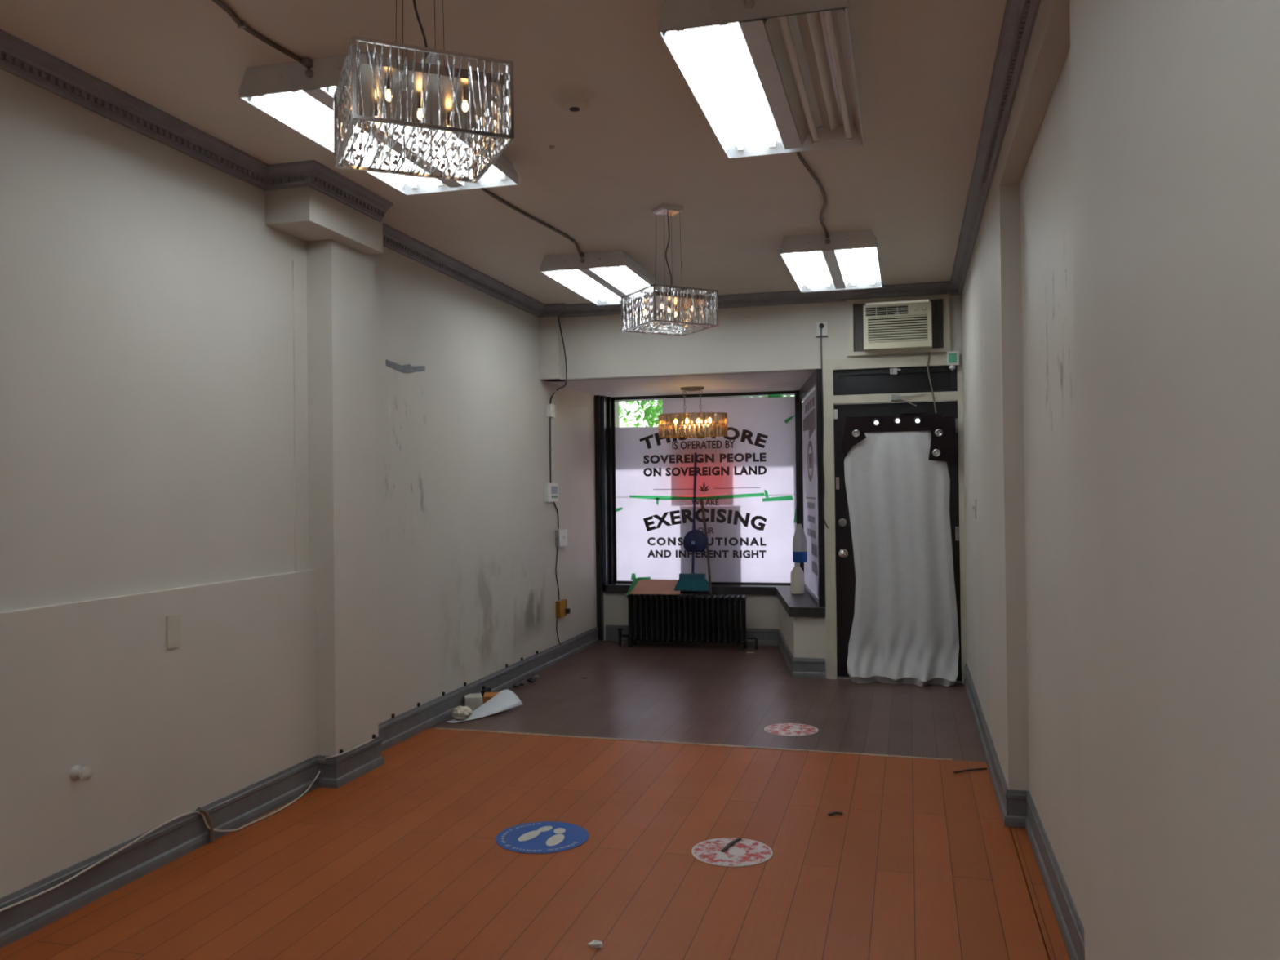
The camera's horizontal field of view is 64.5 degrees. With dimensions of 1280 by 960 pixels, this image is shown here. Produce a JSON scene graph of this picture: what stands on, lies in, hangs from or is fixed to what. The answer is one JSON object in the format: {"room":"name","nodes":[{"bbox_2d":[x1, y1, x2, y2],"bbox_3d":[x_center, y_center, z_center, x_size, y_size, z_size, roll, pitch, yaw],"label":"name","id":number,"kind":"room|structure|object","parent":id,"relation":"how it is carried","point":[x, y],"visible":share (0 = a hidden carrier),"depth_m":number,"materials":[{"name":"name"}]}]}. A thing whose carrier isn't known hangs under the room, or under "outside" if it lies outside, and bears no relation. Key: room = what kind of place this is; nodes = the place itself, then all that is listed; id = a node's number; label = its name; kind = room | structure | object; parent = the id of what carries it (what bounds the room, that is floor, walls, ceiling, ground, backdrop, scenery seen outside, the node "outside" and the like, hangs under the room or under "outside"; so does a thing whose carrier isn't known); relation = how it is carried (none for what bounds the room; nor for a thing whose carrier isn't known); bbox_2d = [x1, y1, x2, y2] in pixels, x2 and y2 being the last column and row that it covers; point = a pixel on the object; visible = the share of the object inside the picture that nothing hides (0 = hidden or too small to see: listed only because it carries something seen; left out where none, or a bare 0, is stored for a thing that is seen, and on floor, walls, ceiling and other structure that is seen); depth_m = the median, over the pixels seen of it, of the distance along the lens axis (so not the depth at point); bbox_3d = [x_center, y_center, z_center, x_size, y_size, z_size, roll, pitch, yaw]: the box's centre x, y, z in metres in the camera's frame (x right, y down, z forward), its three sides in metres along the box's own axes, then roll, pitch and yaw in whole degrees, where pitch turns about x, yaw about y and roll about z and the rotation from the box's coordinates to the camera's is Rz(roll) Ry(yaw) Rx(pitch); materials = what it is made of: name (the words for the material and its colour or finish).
{"room":"empty retail store","nodes":[
{"label":"empty retail store","id":0,"kind":"room"},
{"bbox_2d":[0,68,599,897],"bbox_3d":[-2.009,0.024,3.273,0.441,2.849,13.500,-1,-1,15],"label":"wall","id":1,"kind":"structure","parent":0,"point":[205,420],"depth_m":4.27,"materials":[{"name":"paint"}]},
{"bbox_2d":[70,764,93,780],"bbox_3d":[-1.891,0.995,3.444,0.055,0.051,0.052,-1,-1,15],"label":"stopper","id":2,"kind":"object","parent":1,"relation":"attached to","point":[77,772],"visible":1,"depth_m":3.43,"materials":[{"name":"paint"}]},
{"bbox_2d":[166,613,180,648],"bbox_3d":[-1.797,0.583,3.912,0.008,0.126,0.069,-1,-1,15],"label":"blank plate","id":3,"kind":"object","parent":1,"relation":"attached to","point":[173,621],"visible":1,"depth_m":3.91,"materials":[{"name":"beige paint"}]},
{"bbox_2d":[0,738,374,911],"bbox_3d":[-1.854,1.366,3.387,0.110,0.162,3.620,-1,-1,15],"label":"cable","id":4,"kind":"object","parent":1,"relation":"attached to","point":[365,743],"visible":1,"depth_m":3.83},
{"bbox_2d":[0,28,392,222],"bbox_3d":[-2.486,-1.376,0.979,0.301,0.088,8.600,-1,-1,15],"label":"trim","id":5,"kind":"structure","parent":1,"relation":"attached to","point":[19,58],"depth_m":3.93,"materials":[{"name":"grey paint"}]},
{"bbox_2d":[195,807,213,842],"bbox_3d":[-1.729,1.372,4.040,0.023,0.158,0.079,-1,-1,24],"label":"cable cover","id":6,"kind":"object","parent":1,"relation":"attached to","point":[211,832],"visible":1,"depth_m":4.05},
{"bbox_2d":[0,626,599,948],"bbox_3d":[-1.974,1.373,3.062,0.160,0.146,12.930,-1,-1,15],"label":"baseboard","id":7,"kind":"structure","parent":1,"relation":"attached to","point":[185,834],"depth_m":4.21,"materials":[{"name":"grey paint"}]},
{"bbox_2d":[385,359,425,372],"bbox_3d":[-1.340,-0.651,5.845,0.015,0.070,0.471,-1,-1,15],"label":"tape strip","id":8,"kind":"object","parent":1,"relation":"attached to","point":[404,368],"visible":1,"depth_m":5.82,"materials":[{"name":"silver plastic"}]},
{"bbox_2d":[480,684,491,701],"bbox_3d":[-1.053,1.428,6.829,0.070,0.095,0.100,-1,-1,15],"label":"bracket","id":9,"kind":"object","parent":1,"relation":"attached to","point":[484,690],"visible":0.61,"depth_m":6.80,"materials":[{"name":"black metal"}]},
{"bbox_2d":[546,404,555,417],"bbox_3d":[-0.716,-0.557,8.170,0.032,0.102,0.110,-1,-1,15],"label":"wall sensor","id":10,"kind":"object","parent":1,"relation":"attached to","point":[550,407],"visible":1,"depth_m":8.13,"materials":[{"name":"white plastic"}]},
{"bbox_2d":[544,483,558,502],"bbox_3d":[-0.710,0.101,8.154,0.033,0.149,0.240,-1,-1,15],"label":"keypad","id":11,"kind":"object","parent":1,"relation":"attached to","point":[551,490],"visible":1,"depth_m":8.11,"materials":[{"name":"white plastic"}]},
{"bbox_2d":[555,546,559,599],"bbox_3d":[-0.674,0.760,8.287,0.024,0.449,0.081,-1,-1,15],"label":"cable","id":12,"kind":"object","parent":1,"relation":"attached to","point":[556,572],"visible":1,"depth_m":8.28,"materials":[{"name":"rubber"}]},
{"bbox_2d":[549,316,567,483],"bbox_3d":[-0.670,-0.618,8.119,0.110,1.311,0.487,-1,-1,-13],"label":"cable","id":13,"kind":"object","parent":1,"relation":"attached to","point":[564,385],"visible":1,"depth_m":8.16,"materials":[{"name":"rubber"}]},
{"bbox_2d":[555,528,567,546],"bbox_3d":[-0.640,0.475,8.354,0.055,0.135,0.192,-1,-1,15],"label":"light switch","id":14,"kind":"object","parent":1,"relation":"attached to","point":[561,535],"visible":1,"depth_m":8.29,"materials":[{"name":"plastic"}]},
{"bbox_2d":[555,599,570,617],"bbox_3d":[-0.629,1.056,8.337,0.070,0.133,0.184,-1,-1,15],"label":"power outlet","id":15,"kind":"object","parent":1,"relation":"attached to","point":[562,610],"visible":1,"depth_m":8.29,"materials":[{"name":"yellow plastic"}]},
{"bbox_2d":[382,222,835,317],"bbox_3d":[-0.046,-1.346,6.328,2.290,0.088,2.930,-1,-1,15],"label":"trim","id":16,"kind":"structure","parent":1,"relation":"attached to","point":[393,239],"depth_m":7.44,"materials":[{"name":"grey paint"}]},
{"bbox_2d":[0,0,1006,304],"bbox_3d":[-0.630,-1.490,1.999,4.000,0.120,11.920,-1,-1,15],"label":"ceiling","id":17,"kind":"structure","parent":0,"point":[924,68],"depth_m":4.01,"materials":[{"name":"paint"}]},
{"bbox_2d":[211,0,310,69],"bbox_3d":[-1.437,-1.401,2.256,0.065,0.037,2.406,-1,-1,15],"label":"cable","id":18,"kind":"object","parent":17,"relation":"attached to","point":[241,24],"visible":0.96,"depth_m":3.18,"materials":[{"name":"metal"}]},
{"bbox_2d":[239,54,346,152],"bbox_3d":[-1.070,-1.358,3.577,0.529,0.100,0.804,-1,-1,15],"label":"fluorescent fixture","id":19,"kind":"object","parent":17,"relation":"attached to","point":[297,96],"depth_m":3.46,"materials":[{"name":"white plastic"}]},
{"bbox_2d":[333,0,514,182],"bbox_3d":[-0.540,-1.112,2.486,0.368,0.628,0.368,0,-1,-23],"label":"crystal pendant","id":20,"kind":"object","parent":17,"relation":"hanging from","point":[404,93],"visible":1,"depth_m":2.40,"materials":[{"name":"silver metal"}]},
{"bbox_2d":[335,45,358,163],"bbox_3d":[-0.699,-0.888,2.418,0.015,0.168,0.348,0,-1,-23],"label":"curtain","id":21,"kind":"object","parent":20,"relation":"hanging from","point":[346,91],"depth_m":2.38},
{"bbox_2d":[374,106,380,127],"bbox_3d":[-0.656,-0.904,2.532,0.017,0.049,0.018,-1,-1,15],"label":"bulb","id":22,"kind":"object","parent":20,"relation":"attached to","point":[375,108],"depth_m":2.52,"materials":[{"name":"glass"}]},
{"bbox_2d":[384,79,392,101],"bbox_3d":[-0.586,-0.906,2.366,0.017,0.049,0.018,-1,-1,15],"label":"bulb","id":23,"kind":"object","parent":20,"relation":"attached to","point":[388,96],"depth_m":2.36,"materials":[{"name":"glass"}]},
{"bbox_2d":[341,120,474,178],"bbox_3d":[-0.607,-0.887,2.644,0.351,0.168,0.015,0,-1,-23],"label":"curtain","id":24,"kind":"object","parent":20,"relation":"hanging from","point":[379,169],"depth_m":2.64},
{"bbox_2d":[416,98,423,119],"bbox_3d":[-0.538,-0.906,2.484,0.017,0.049,0.018,-1,-1,15],"label":"bulb","id":25,"kind":"object","parent":20,"relation":"attached to","point":[419,101],"depth_m":2.48,"materials":[{"name":"glass"}]},
{"bbox_2d":[345,53,504,129],"bbox_3d":[-0.538,-0.941,2.485,0.332,0.022,0.332,0,-1,-23],"label":"chandelier","id":26,"kind":"object","parent":20,"relation":"on","point":[464,78],"depth_m":2.40,"materials":[{"name":"metal"}]},
{"bbox_2d":[356,41,510,134],"bbox_3d":[-0.468,-0.892,2.324,0.348,0.168,0.015,0,-1,-23],"label":"curtain","id":27,"kind":"object","parent":20,"relation":"hanging from","point":[438,71],"depth_m":2.32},
{"bbox_2d":[444,115,452,136],"bbox_3d":[-0.490,-0.905,2.602,0.017,0.049,0.018,-1,-1,15],"label":"bulb","id":28,"kind":"object","parent":20,"relation":"attached to","point":[446,117],"depth_m":2.60,"materials":[{"name":"glass"}]},
{"bbox_2d":[461,90,468,111],"bbox_3d":[-0.420,-0.908,2.437,0.017,0.049,0.018,-1,-1,15],"label":"bulb","id":29,"kind":"object","parent":20,"relation":"attached to","point":[464,94],"depth_m":2.43,"materials":[{"name":"glass"}]},
{"bbox_2d":[473,66,510,176],"bbox_3d":[-0.376,-0.891,2.550,0.015,0.168,0.348,0,-1,-23],"label":"curtain","id":30,"kind":"object","parent":20,"relation":"hanging from","point":[504,76],"depth_m":2.49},
{"bbox_2d":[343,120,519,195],"bbox_3d":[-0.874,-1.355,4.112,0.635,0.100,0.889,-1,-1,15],"label":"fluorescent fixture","id":31,"kind":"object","parent":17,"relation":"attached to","point":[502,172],"depth_m":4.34,"materials":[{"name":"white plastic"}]},
{"bbox_2d":[480,187,582,257],"bbox_3d":[-0.566,-1.377,5.365,0.076,0.039,1.684,-1,-1,17],"label":"cable","id":32,"kind":"object","parent":17,"relation":"attached to","point":[484,189],"visible":0.9,"depth_m":5.36,"materials":[{"name":"metal"}]},
{"bbox_2d":[553,88,595,112],"bbox_3d":[-0.243,-1.392,3.758,0.156,0.047,0.156,-1,-1,15],"label":"smoke detector","id":33,"kind":"object","parent":17,"relation":"attached to","point":[572,100],"visible":1,"depth_m":3.72,"materials":[{"name":"paint"}]},
{"bbox_2d":[568,106,579,111],"bbox_3d":[-0.242,-1.371,3.757,0.040,0.004,0.040,-1,-1,15],"label":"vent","id":34,"kind":"object","parent":33,"relation":"attached to","point":[571,108],"depth_m":3.75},
{"bbox_2d":[540,249,667,305],"bbox_3d":[-0.201,-1.334,6.759,0.550,0.100,1.224,-1,-1,15],"label":"fluorescent fixture","id":35,"kind":"object","parent":17,"relation":"attached to","point":[601,277],"visible":0.77,"depth_m":6.53,"materials":[{"name":"white plastic"}]},
{"bbox_2d":[621,203,718,336],"bbox_3d":[0.146,-1.090,5.225,0.368,0.628,0.368,0,-1,-27],"label":"crystal pendant","id":36,"kind":"object","parent":17,"relation":"hanging from","point":[674,301],"visible":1,"depth_m":5.18,"materials":[{"name":"silver metal"}]},
{"bbox_2d":[622,298,682,334],"bbox_3d":[0.069,-0.865,5.378,0.351,0.168,0.015,0,-1,-27],"label":"curtain","id":37,"kind":"object","parent":36,"relation":"hanging from","point":[624,300],"depth_m":5.36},
{"bbox_2d":[659,298,663,308],"bbox_3d":[0.109,-0.885,5.102,0.018,0.049,0.018,-1,-1,15],"label":"bulb","id":38,"kind":"object","parent":36,"relation":"attached to","point":[660,299],"depth_m":5.10,"materials":[{"name":"glass"}]},
{"bbox_2d":[666,302,671,312],"bbox_3d":[0.149,-0.884,5.223,0.018,0.049,0.018,-1,-1,15],"label":"bulb","id":39,"kind":"object","parent":36,"relation":"attached to","point":[669,304],"depth_m":5.22,"materials":[{"name":"glass"}]},
{"bbox_2d":[655,286,716,324],"bbox_3d":[0.230,-0.870,5.068,0.348,0.168,0.015,0,-1,-27],"label":"curtain","id":40,"kind":"object","parent":36,"relation":"hanging from","point":[664,294],"depth_m":5.07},
{"bbox_2d":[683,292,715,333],"bbox_3d":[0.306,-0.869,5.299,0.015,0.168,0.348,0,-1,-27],"label":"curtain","id":41,"kind":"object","parent":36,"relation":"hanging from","point":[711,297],"depth_m":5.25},
{"bbox_2d":[657,0,864,158],"bbox_3d":[0.468,-1.377,3.504,0.550,0.100,1.224,-1,-1,15],"label":"fluorescent fixture","id":42,"kind":"object","parent":17,"relation":"attached to","point":[787,82],"visible":1,"depth_m":3.39,"materials":[{"name":"white plastic"}]},
{"bbox_2d":[795,151,828,238],"bbox_3d":[0.857,-1.398,4.932,0.075,0.039,1.733,-1,-1,15],"label":"cable","id":43,"kind":"object","parent":17,"relation":"attached to","point":[802,159],"visible":0.91,"depth_m":4.90,"materials":[{"name":"metal"}]},
{"bbox_2d":[779,229,882,292],"bbox_3d":[1.220,-1.355,6.352,0.550,0.100,1.224,-1,-1,15],"label":"fluorescent fixture","id":44,"kind":"object","parent":17,"relation":"attached to","point":[843,260],"visible":1,"depth_m":6.23,"materials":[{"name":"white plastic"}]},
{"bbox_2d":[0,640,1070,959],"bbox_3d":[-0.382,1.455,2.779,3.800,0.060,13.400,-1,-1,15],"label":"floor","id":45,"kind":"structure","parent":0,"point":[403,860],"depth_m":3.97,"materials":[{"name":"orange laminate"}]},
{"bbox_2d":[464,693,482,711],"bbox_3d":[-1.073,1.430,6.531,0.110,0.085,0.140,-1,-1,-14],"label":"paper stack","id":46,"kind":"object","parent":45,"relation":"on","point":[473,701],"visible":0.71,"depth_m":6.47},
{"bbox_2d":[445,689,523,723],"bbox_3d":[-0.982,1.407,6.317,0.215,0.116,0.509,-1,-1,37],"label":"sheet","id":47,"kind":"object","parent":45,"relation":"on","point":[505,700],"visible":0.88,"depth_m":6.39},
{"bbox_2d":[451,706,472,719],"bbox_3d":[-1.090,1.424,6.202,0.130,0.083,0.138,-1,-1,15],"label":"crumpled paper","id":48,"kind":"object","parent":47,"relation":"on","point":[460,713],"visible":1,"depth_m":6.16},
{"bbox_2d":[483,692,498,703],"bbox_3d":[-0.953,1.432,6.591,0.120,0.080,0.150,-1,-1,-5],"label":"cardboard box","id":49,"kind":"object","parent":45,"relation":"on","point":[487,695],"visible":0.36,"depth_m":6.54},
{"bbox_2d":[495,821,588,853],"bbox_3d":[-0.393,1.437,4.088,0.374,0.002,0.374,-1,-1,15],"label":"floor sticker","id":50,"kind":"object","parent":45,"relation":"on","point":[544,837],"visible":1,"depth_m":4.08,"materials":[{"name":"blue plastic"}]},
{"bbox_2d":[587,940,603,948],"bbox_3d":[-0.134,1.414,3.097,0.051,0.022,0.026,-1,-1,15],"label":"paper scrap","id":51,"kind":"object","parent":45,"relation":"on","point":[594,944],"visible":1,"depth_m":3.09,"materials":[{"name":"white paper"}]},
{"bbox_2d":[617,593,757,650],"bbox_3d":[0.408,1.249,8.986,1.265,0.468,0.170,-1,-1,15],"label":"radiator","id":52,"kind":"object","parent":45,"relation":"on","point":[715,618],"visible":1,"depth_m":8.95,"materials":[{"name":"black metal"}]},
{"bbox_2d":[624,573,679,597],"bbox_3d":[0.140,0.951,9.165,0.534,0.186,0.382,-1,-1,15],"label":"cardboard sheet","id":53,"kind":"object","parent":52,"relation":"on","point":[639,585],"visible":0.95,"depth_m":9.17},
{"bbox_2d":[673,452,709,591],"bbox_3d":[0.493,0.365,9.143,0.332,1.238,0.346,-1,-1,15],"label":"broom","id":54,"kind":"object","parent":53,"relation":"on","point":[692,581],"visible":0.98,"depth_m":9.00,"materials":[{"name":"blue plastic"}]},
{"bbox_2d":[683,522,707,551],"bbox_3d":[0.493,0.512,9.062,0.143,0.263,0.177,0,-1,-37],"label":"dustpan","id":55,"kind":"object","parent":54,"relation":"attached to","point":[695,540],"visible":1,"depth_m":9.05,"materials":[{"name":"blue plastic"}]},
{"bbox_2d":[700,498,711,595],"bbox_3d":[0.598,0.593,9.124,0.032,0.850,0.400,-1,-1,-8],"label":"wooden stick","id":56,"kind":"object","parent":52,"relation":"on","point":[701,500],"visible":0.94,"depth_m":9.09,"materials":[{"name":"brown wood"}]},
{"bbox_2d":[435,727,951,760],"bbox_3d":[0.193,1.446,5.585,2.916,0.005,0.014,-1,-1,16],"label":"trim","id":57,"kind":"structure","parent":45,"relation":"on","point":[857,753],"depth_m":5.54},
{"bbox_2d":[691,837,773,866],"bbox_3d":[0.353,1.421,3.897,0.310,0.012,0.310,-1,-1,15],"label":"floor sticker","id":58,"kind":"object","parent":45,"relation":"on","point":[744,852],"depth_m":3.89,"materials":[{"name":"white"}]},
{"bbox_2d":[728,848,746,855],"bbox_3d":[0.371,1.425,3.887,0.070,0.001,0.070,-1,-1,15],"label":"print","id":59,"kind":"object","parent":58,"relation":"on","point":[731,851],"depth_m":3.88,"materials":[{"name":"white"}]},
{"bbox_2d":[764,723,817,736],"bbox_3d":[0.874,1.441,5.866,0.310,0.003,0.310,-1,-1,15],"label":"floor sticker","id":60,"kind":"object","parent":45,"relation":"on","point":[781,729],"visible":1,"depth_m":5.86,"materials":[{"name":"white"}]},
{"bbox_2d":[788,728,800,731],"bbox_3d":[0.892,1.440,5.856,0.070,0.001,0.070,-1,-1,15],"label":"print","id":61,"kind":"object","parent":60,"relation":"on","point":[789,729],"depth_m":5.85,"materials":[{"name":"white"}]},
{"bbox_2d":[953,767,986,773],"bbox_3d":[1.615,1.418,4.964,0.189,0.007,0.017,0,-1,-20],"label":"strip","id":62,"kind":"object","parent":45,"relation":"on","point":[983,768],"visible":1,"depth_m":4.96,"materials":[{"name":"black metal"}]},
{"bbox_2d":[622,286,653,329],"bbox_3d":[-0.008,-0.867,5.145,0.015,0.168,0.348,0,-1,-27],"label":"panel","id":63,"kind":"object","parent":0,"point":[642,299],"depth_m":5.15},
{"bbox_2d":[625,290,713,311],"bbox_3d":[0.148,-0.919,5.223,0.332,0.022,0.332,0,-1,-27],"label":"tray","id":64,"kind":"object","parent":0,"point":[698,300],"depth_m":5.13,"materials":[{"name":"mirror"}]},
{"bbox_2d":[550,371,813,397],"bbox_3d":[1.119,-0.866,8.576,4.000,0.120,1.700,-1,-1,15],"label":"ceiling","id":65,"kind":"structure","parent":0,"point":[784,381],"depth_m":8.50,"materials":[{"name":"paint"}]},
{"bbox_2d":[657,386,727,437],"bbox_3d":[0.452,-0.585,8.719,0.604,0.425,0.308,-1,-1,15],"label":"chandelier","id":66,"kind":"object","parent":65,"relation":"hanging from","point":[684,388],"visible":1,"depth_m":8.70,"materials":[{"name":"gold metal"}]},
{"bbox_2d":[684,414,688,425],"bbox_3d":[0.405,-0.518,8.731,0.032,0.089,0.032,-1,-1,15],"label":"bulb","id":67,"kind":"object","parent":66,"relation":"attached to","point":[686,420],"depth_m":8.72,"materials":[{"name":"glass"}]},
{"bbox_2d":[696,413,700,423],"bbox_3d":[0.501,-0.520,8.706,0.032,0.089,0.032,-1,-1,15],"label":"socket","id":68,"kind":"object","parent":66,"relation":"attached to","point":[698,420],"depth_m":8.70,"materials":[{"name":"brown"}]},
{"bbox_2d":[602,591,826,678],"bbox_3d":[0.490,1.278,8.623,2.300,0.500,1.820,-1,-1,15],"label":"wall","id":69,"kind":"structure","parent":0,"point":[805,637],"depth_m":9.05,"materials":[{"name":"paint"}]},
{"bbox_2d":[594,390,804,640],"bbox_3d":[0.543,0.336,9.293,1.885,2.256,0.390,-1,-1,15],"label":"window","id":70,"kind":"structure","parent":69,"relation":"in","point":[606,418],"depth_m":9.38,"materials":[{"name":"black paint"}]},
{"bbox_2d":[614,395,795,497],"bbox_3d":[0.585,-0.306,9.335,1.693,0.910,0.006,-1,-1,15],"label":"banner","id":71,"kind":"object","parent":70,"relation":"attached to","point":[757,454],"visible":0.99,"depth_m":9.31,"materials":[{"name":"white plastic"}]},
{"bbox_2d":[615,494,795,582],"bbox_3d":[0.587,0.540,9.328,1.697,0.792,0.006,-1,-1,15],"label":"banner","id":72,"kind":"object","parent":70,"relation":"attached to","point":[750,539],"visible":0.88,"depth_m":9.30,"materials":[{"name":"white plastic"}]},
{"bbox_2d":[629,493,764,500],"bbox_3d":[0.515,0.155,9.343,1.269,0.060,0.002,-1,-1,15],"label":"tape","id":73,"kind":"object","parent":72,"relation":"attached to","point":[740,495],"visible":1,"depth_m":9.34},
{"bbox_2d":[762,495,793,501],"bbox_3d":[1.243,0.166,9.150,0.281,0.055,0.002,-1,-1,15],"label":"tape","id":74,"kind":"object","parent":72,"relation":"attached to","point":[786,497],"visible":1,"depth_m":9.15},
{"bbox_2d":[605,624,825,678],"bbox_3d":[0.863,1.401,8.698,1.023,0.146,2.623,0,-1,-37],"label":"baseboard","id":75,"kind":"structure","parent":69,"relation":"attached to","point":[804,668],"depth_m":8.75,"materials":[{"name":"grey paint"}]},
{"bbox_2d":[605,583,826,617],"bbox_3d":[0.550,0.991,8.552,2.130,0.070,1.770,-1,-1,15],"label":"window sill","id":76,"kind":"structure","parent":69,"relation":"on","point":[795,605],"depth_m":9.01,"materials":[{"name":"black paint"}]},
{"bbox_2d":[790,562,804,594],"bbox_3d":[1.312,0.816,8.458,0.112,0.261,0.112,-1,-1,15],"label":"bottle","id":77,"kind":"object","parent":76,"relation":"on","point":[797,574],"visible":1,"depth_m":8.41,"materials":[{"name":"beige plastic"}]},
{"bbox_2d":[792,524,807,562],"bbox_3d":[1.333,0.526,8.467,0.121,0.318,0.121,-1,-1,15],"label":"bottle","id":78,"kind":"object","parent":77,"relation":"on","point":[799,540],"visible":1,"depth_m":8.42,"materials":[{"name":"plastic"}]},
{"bbox_2d":[799,368,825,607],"bbox_3d":[1.413,0.066,8.296,0.080,1.756,1.671,-1,-1,5],"label":"window","id":79,"kind":"structure","parent":69,"relation":"in","point":[814,381],"depth_m":7.47,"materials":[{"name":"black paint"}]},
{"bbox_2d":[802,389,817,597],"bbox_3d":[1.401,0.110,8.327,0.005,1.612,1.560,-1,-1,5],"label":"banner","id":80,"kind":"object","parent":79,"relation":"attached to","point":[809,440],"visible":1,"depth_m":8.35,"materials":[{"name":"grey plastic"}]},
{"bbox_2d":[544,294,962,382],"bbox_3d":[0.782,-1.098,7.705,3.400,0.573,0.160,-1,-1,15],"label":"wall","id":81,"kind":"structure","parent":0,"point":[772,339],"depth_m":7.67,"materials":[{"name":"paint"}]},
{"bbox_2d":[816,321,826,335],"bbox_3d":[1.334,-1.114,7.456,0.077,0.098,0.040,-1,-1,15],"label":"power outlet","id":82,"kind":"object","parent":81,"relation":"attached to","point":[824,324],"visible":1,"depth_m":7.46,"materials":[{"name":"white plastic"}]},
{"bbox_2d":[820,326,828,528],"bbox_3d":[1.344,-0.389,7.430,0.027,1.484,0.054,0,-1,-33],"label":"cable","id":83,"kind":"object","parent":82,"relation":"hanging from","point":[820,326],"visible":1,"depth_m":7.43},
{"bbox_2d":[822,354,966,684],"bbox_3d":[1.858,0.281,7.396,1.000,2.335,0.185,-1,-1,15],"label":"trim","id":84,"kind":"structure","parent":81,"relation":"attached to","point":[828,366],"depth_m":7.40,"materials":[{"name":"beige paint"}]},
{"bbox_2d":[833,365,957,395],"bbox_3d":[1.846,-0.719,7.365,0.870,0.190,0.088,-1,-1,15],"label":"window","id":85,"kind":"structure","parent":81,"relation":"in","point":[915,379],"depth_m":7.37,"materials":[{"name":"glass"}]},
{"bbox_2d":[833,393,961,680],"bbox_3d":[1.855,0.410,7.326,0.876,2.051,0.140,-1,-1,15],"label":"door","id":86,"kind":"structure","parent":81,"relation":"in","point":[845,563],"depth_m":7.43,"materials":[{"name":"black paint"}]},
{"bbox_2d":[833,408,837,419],"bbox_3d":[1.434,-0.482,7.458,0.036,0.072,0.025,-1,-1,15],"label":"sensor","id":87,"kind":"object","parent":86,"relation":"attached to","point":[835,411],"visible":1,"depth_m":7.45,"materials":[{"name":"white plastic"}]},
{"bbox_2d":[841,413,959,686],"bbox_3d":[1.843,0.488,7.205,0.796,1.912,0.206,-1,-1,15],"label":"door curtain","id":88,"kind":"object","parent":86,"relation":"hanging from","point":[904,629],"visible":1,"depth_m":7.24,"materials":[{"name":"white fabric"}]},
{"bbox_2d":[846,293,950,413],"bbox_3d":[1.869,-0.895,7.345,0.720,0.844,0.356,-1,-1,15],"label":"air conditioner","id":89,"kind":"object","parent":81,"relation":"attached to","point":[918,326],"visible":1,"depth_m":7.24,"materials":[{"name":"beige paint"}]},
{"bbox_2d":[865,306,927,342],"bbox_3d":[1.820,-1.107,7.204,0.423,0.252,0.019,-1,-1,15],"label":"vent","id":90,"kind":"object","parent":89,"relation":"attached to","point":[883,324],"depth_m":7.20,"materials":[{"name":"beige"}]},
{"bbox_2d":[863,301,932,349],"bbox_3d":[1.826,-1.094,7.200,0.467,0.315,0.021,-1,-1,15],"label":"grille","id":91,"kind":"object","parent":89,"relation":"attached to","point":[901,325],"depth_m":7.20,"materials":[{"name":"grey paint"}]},
{"bbox_2d":[837,676,961,683],"bbox_3d":[1.884,1.452,7.393,0.870,0.032,0.160,-1,-1,15],"label":"trim","id":92,"kind":"structure","parent":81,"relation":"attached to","point":[840,677],"depth_m":7.41,"materials":[{"name":"metal"}]},
{"bbox_2d":[946,351,959,369],"bbox_3d":[2.215,-0.844,7.185,0.080,0.130,0.057,-1,-1,15],"label":"junction box","id":93,"kind":"object","parent":81,"relation":"attached to","point":[953,357],"visible":1,"depth_m":7.16,"materials":[{"name":"white plastic"}]},
{"bbox_2d":[960,0,1279,959],"bbox_3d":[0.985,-0.003,1.612,0.320,2.899,11.820,-1,-1,15],"label":"wall","id":94,"kind":"structure","parent":0,"point":[1120,295],"depth_m":1.74,"materials":[{"name":"paint"}]},
{"bbox_2d":[835,170,990,302],"bbox_3d":[1.520,-1.367,6.053,0.880,0.088,2.660,-1,-1,15],"label":"trim","id":95,"kind":"structure","parent":94,"relation":"attached to","point":[978,193],"depth_m":6.68,"materials":[{"name":"grey paint"}]},
{"bbox_2d":[972,498,976,518],"bbox_3d":[1.962,0.169,5.959,0.020,0.114,0.070,-1,-1,15],"label":"light switch","id":96,"kind":"object","parent":94,"relation":"attached to","point":[975,506],"visible":1,"depth_m":5.94,"materials":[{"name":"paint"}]},
{"bbox_2d":[973,0,1040,187],"bbox_3d":[0.430,-1.416,0.363,0.075,0.088,8.900,-1,-1,15],"label":"trim","id":97,"kind":"structure","parent":94,"relation":"attached to","point":[1020,16],"depth_m":3.52,"materials":[{"name":"grey paint"}]},
{"bbox_2d":[964,663,1084,959],"bbox_3d":[0.863,1.325,1.587,0.099,0.146,11.530,-1,-1,15],"label":"baseboard","id":98,"kind":"structure","parent":94,"relation":"attached to","point":[1017,808],"depth_m":3.87,"materials":[{"name":"grey paint"}]},
{"label":"outside","id":99,"kind":"structure","parent":0,"visible":0},
{"bbox_3d":[9.488,1.943,35.749,60.000,0.150,46.000,-1,-1,15],"label":"street","id":100,"kind":"object","parent":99,"visible":0},
{"bbox_2d":[618,395,795,426],"bbox_3d":[1.052,-0.525,14.617,2.991,4.325,2.420,-1,-1,21],"label":"street tree","id":101,"kind":"object","parent":100,"relation":"on","point":[656,410],"visible":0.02,"depth_m":14.53,"materials":[{"name":"green plant"}]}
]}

